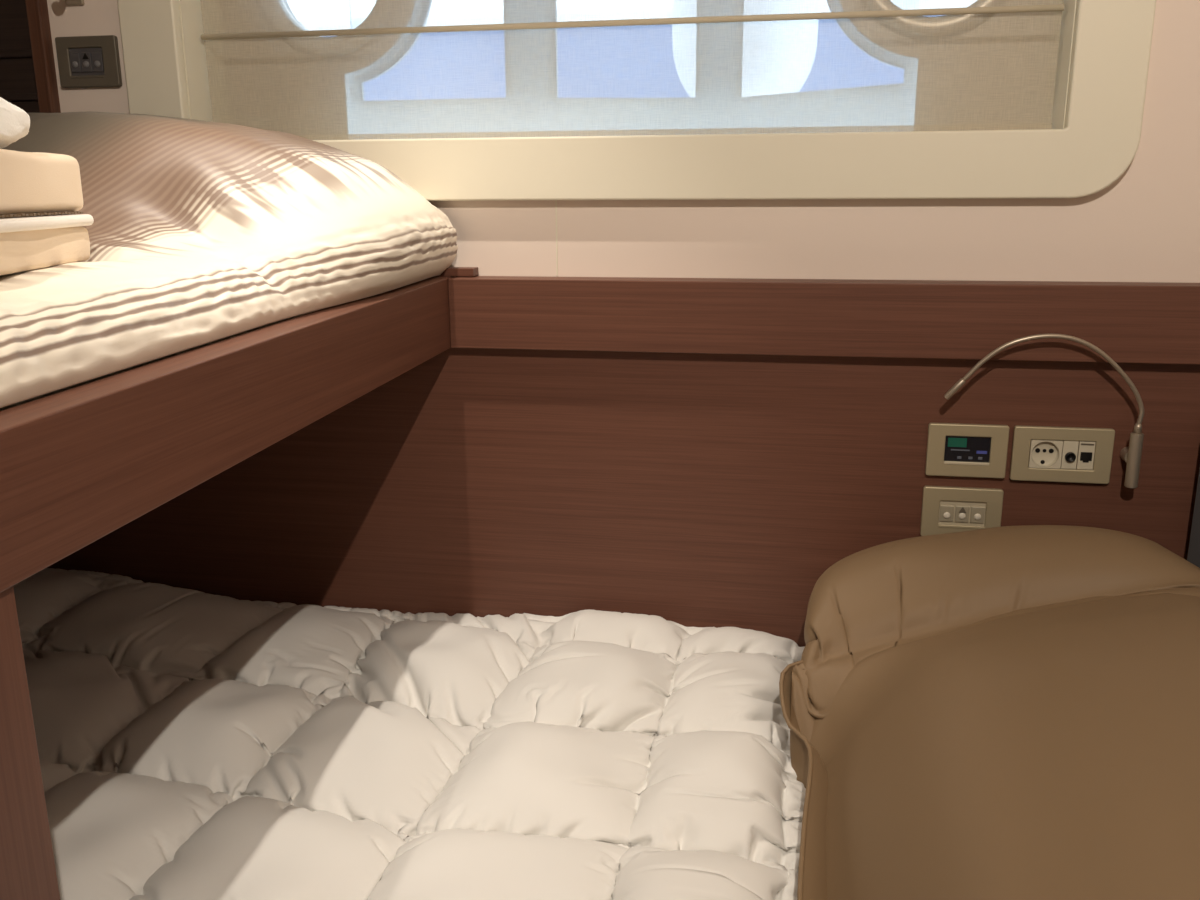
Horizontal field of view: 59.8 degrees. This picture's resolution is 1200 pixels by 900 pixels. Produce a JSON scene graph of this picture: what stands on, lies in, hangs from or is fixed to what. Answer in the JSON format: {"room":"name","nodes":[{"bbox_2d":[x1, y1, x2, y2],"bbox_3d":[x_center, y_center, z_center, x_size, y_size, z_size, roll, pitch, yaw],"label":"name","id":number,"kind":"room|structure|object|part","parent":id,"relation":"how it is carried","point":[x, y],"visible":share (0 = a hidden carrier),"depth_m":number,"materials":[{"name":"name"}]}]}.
{"room":"boat cabin","nodes":[
{"label":"boat cabin","id":0,"kind":"room"},
{"bbox_2d":[47,0,1199,282],"bbox_3d":[0.021,-0.284,1.655,1.890,2.250,0.030,2,14,10],"label":"wall","id":1,"kind":"structure","parent":0,"point":[1144,226],"depth_m":1.55,"materials":[{"name":"beige paint"}]},
{"bbox_2d":[0,0,39,112],"bbox_3d":[-1.248,-0.347,1.936,0.680,2.250,0.036,2,14,10],"label":"door","id":2,"kind":"structure","parent":1,"relation":"in","point":[17,75],"depth_m":1.79,"materials":[{"name":"brown wood"}]},
{"bbox_3d":[-1.252,-0.689,1.835,0.680,0.012,0.006,2,14,10],"label":"rail","id":3,"kind":"part","parent":2,"relation":"part of","materials":[{"name":"brown wood"}]},
{"bbox_3d":[-1.252,-0.621,1.852,0.680,0.012,0.006,2,14,10],"label":"rail","id":4,"kind":"part","parent":2,"relation":"part of","materials":[{"name":"brown wood"}]},
{"bbox_2d":[25,0,60,112],"bbox_3d":[-0.908,-0.322,1.830,0.026,2.250,0.085,2,14,10],"label":"trim","id":5,"kind":"structure","parent":1,"relation":"attached to","point":[37,10],"depth_m":1.71,"materials":[{"name":"brown wood"}]},
{"bbox_2d":[65,0,84,5],"bbox_3d":[-0.856,-0.749,1.660,0.032,0.070,0.057,2,14,10],"label":"wall hook","id":6,"kind":"object","parent":1,"relation":"attached to","point":[68,2],"visible":1,"depth_m":1.69,"materials":[{"name":"silver metal"}]},
{"bbox_2d":[55,35,121,87],"bbox_3d":[-0.838,-0.636,1.709,0.109,0.078,0.010,2,14,10],"label":"switch plate","id":7,"kind":"object","parent":1,"relation":"attached to","point":[83,61],"visible":1,"depth_m":1.71,"materials":[{"name":"brown"}]},
{"bbox_2d":[555,200,557,275],"bbox_3d":[-0.068,-0.334,1.643,0.002,0.117,0.001,2,14,10],"label":"trim","id":8,"kind":"structure","parent":1,"relation":"attached to","point":[555,200],"depth_m":1.65,"materials":[{"name":"beige paint"}]},
{"bbox_2d":[47,348,1199,646],"bbox_3d":[-0.350,0.313,1.841,2.640,1.005,0.035,2,14,10],"label":"wall panel","id":9,"kind":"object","parent":1,"relation":"attached to","point":[685,489],"depth_m":1.68,"materials":[{"name":"brown wood"}]},
{"bbox_2d":[117,0,1155,200],"bbox_3d":[0.009,-0.742,1.601,1.550,0.696,0.188,2,14,10],"label":"window","id":10,"kind":"structure","parent":1,"relation":"in","point":[1104,50],"depth_m":1.56,"materials":[{"name":"beige paint"}]},
{"bbox_3d":[0.023,-0.763,1.673,1.550,0.670,0.035,2,14,10],"label":"hull plate","id":11,"kind":"part","parent":10,"relation":"part of","materials":[{"name":"white"}]},
{"bbox_2d":[200,0,1064,139],"bbox_3d":[0.002,-0.739,1.581,1.332,0.508,0.032,2,14,10],"label":"blind","id":12,"kind":"object","parent":10,"relation":"attached to","point":[965,9],"visible":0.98,"depth_m":1.61,"materials":[{"name":"fabric"}]},
{"bbox_2d":[448,276,1199,364],"bbox_3d":[0.355,-0.199,1.566,1.194,0.109,0.059,2,14,10],"label":"trim","id":13,"kind":"structure","parent":1,"relation":"attached to","point":[1131,322],"depth_m":1.54,"materials":[{"name":"brown wood"}]},
{"bbox_2d":[920,486,1003,535],"bbox_3d":[0.551,0.096,1.591,0.116,0.080,0.010,2,14,10],"label":"switch plate","id":14,"kind":"object","parent":1,"relation":"attached to","point":[945,509],"visible":0.94,"depth_m":1.59,"materials":[{"name":"beige plastic"}]},
{"bbox_2d":[925,423,1009,477],"bbox_3d":[0.551,0.001,1.567,0.115,0.081,0.010,2,14,10],"label":"thermostat","id":15,"kind":"object","parent":1,"relation":"attached to","point":[953,449],"visible":1,"depth_m":1.56,"materials":[{"name":"beige plastic"}]},
{"bbox_2d":[944,334,1143,487],"bbox_3d":[0.641,-0.059,1.507,0.285,0.222,0.040,1,14,4],"label":"reading lamp","id":16,"kind":"object","parent":1,"relation":"attached to","point":[1132,454],"visible":1,"depth_m":1.49,"materials":[{"name":"silver metal"}]},
{"bbox_3d":[0.647,-0.100,1.485,0.253,0.133,0.017,1,14,7],"label":"flexible arm","id":17,"kind":"part","parent":16,"relation":"part of","materials":[{"name":"silver metal"}]},
{"bbox_2d":[1009,425,1114,483],"bbox_3d":[0.682,0.007,1.543,0.139,0.083,0.012,2,14,10],"label":"power socket","id":18,"kind":"object","parent":1,"relation":"attached to","point":[1078,454],"visible":1,"depth_m":1.54,"materials":[{"name":"beige plastic"}]},
{"bbox_2d":[1028,440,1062,468],"bbox_3d":[0.660,0.006,1.548,0.044,0.042,0.008,2,14,10],"label":"outlet","id":19,"kind":"object","parent":18,"relation":"attached to","point":[1044,454],"depth_m":1.55,"materials":[{"name":"beige plastic"}]},
{"bbox_3d":[-0.533,1.063,0.997,2.640,0.040,2.600,2,14,10],"label":"floor","id":20,"kind":"structure","parent":0,"visible":0},
{"bbox_2d":[0,267,478,899],"bbox_3d":[-1.054,0.445,1.158,1.449,1.173,1.652,2,14,10],"label":"bunk bed","id":21,"kind":"object","parent":20,"relation":"on","point":[80,464],"visible":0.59,"depth_m":0.88,"materials":[{"name":"brown wood"}]},
{"bbox_3d":[-0.482,0.657,0.603,0.034,1.023,0.560,2,14,10],"label":"support panel","id":22,"kind":"part","parent":21,"relation":"part of","materials":[{"name":"brown wood"}]},
{"bbox_3d":[-0.403,-0.007,0.903,0.045,0.155,1.618,2,14,10],"label":"rail","id":23,"kind":"part","parent":21,"relation":"part of","materials":[{"name":"brown wood"}]},
{"bbox_2d":[0,111,457,410],"bbox_3d":[-1.052,-0.203,1.019,1.396,0.317,1.558,2,14,10],"label":"bedspread","id":24,"kind":"object","parent":21,"relation":"on","point":[201,233],"visible":0.92,"depth_m":1.26,"materials":[{"name":"beige fabric"}]},
{"bbox_2d":[0,214,93,275],"bbox_3d":[-0.658,-0.163,0.870,0.268,0.052,0.521,-1,14,-4],"label":"folded towel","id":25,"kind":"object","parent":24,"relation":"on","point":[28,243],"visible":0.95,"depth_m":1.01,"materials":[{"name":"beige fabric"}]},
{"bbox_2d":[0,149,82,217],"bbox_3d":[-0.659,-0.223,0.865,0.257,0.065,0.520,-1,14,-4],"label":"folded towel","id":26,"kind":"object","parent":25,"relation":"on","point":[31,183],"visible":1,"depth_m":1.02,"materials":[{"name":"beige fabric"}]},
{"bbox_2d":[0,97,29,148],"bbox_3d":[-0.634,-0.296,0.925,0.177,0.064,0.300,-1,14,-4],"label":"folded towel","id":27,"kind":"object","parent":26,"relation":"on","point":[14,121],"visible":1,"depth_m":0.99,"materials":[{"name":"white fabric"}]},
{"bbox_3d":[-0.244,-0.285,1.670,0.094,0.013,0.030,2,14,10],"label":"rail","id":28,"kind":"part","parent":21,"relation":"part of","materials":[{"name":"brown wood"}]},
{"bbox_3d":[-0.273,0.684,1.396,2.120,0.500,0.956,2,14,10],"label":"lower berth","id":29,"kind":"object","parent":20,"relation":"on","visible":0},
{"bbox_2d":[13,568,805,899],"bbox_3d":[-0.471,0.377,1.351,1.483,0.113,0.966,2,14,10],"label":"duvet","id":30,"kind":"object","parent":29,"relation":"on","point":[192,744],"visible":0.94,"depth_m":1.30,"materials":[{"name":"white fabric"}]},
{"bbox_2d":[779,525,1199,899],"bbox_3d":[0.487,0.344,1.164,0.573,0.337,0.943,2,14,10],"label":"pillow","id":31,"kind":"object","parent":29,"relation":"on","point":[1003,712],"visible":1,"depth_m":1.11,"materials":[{"name":"brown fabric"}]},
{"bbox_2d":[1187,468,1199,567],"bbox_3d":[0.818,0.507,1.171,0.080,0.939,0.890,2,14,10],"label":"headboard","id":32,"kind":"object","parent":29,"relation":"attached to","point":[1193,556],"visible":0.02,"depth_m":1.49,"materials":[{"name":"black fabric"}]},
{"label":"outside","id":33,"kind":"structure","parent":0,"visible":0},
{"bbox_2d":[304,0,975,100],"bbox_3d":[0.420,-0.463,5.031,5.400,2.860,2.142,2,14,10],"label":"boat","id":34,"kind":"object","parent":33,"point":[937,3],"visible":0.02,"depth_m":3.81,"materials":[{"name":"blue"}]},
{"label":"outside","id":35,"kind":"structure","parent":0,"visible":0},
{"bbox_2d":[672,0,819,96],"bbox_3d":[0.370,-1.660,2.554,0.376,1.641,0.376,2,14,10],"label":"boat fender","id":36,"kind":"object","parent":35,"point":[690,31],"visible":0.04,"depth_m":2.58,"materials":[{"name":"white plastic"}]}
]}

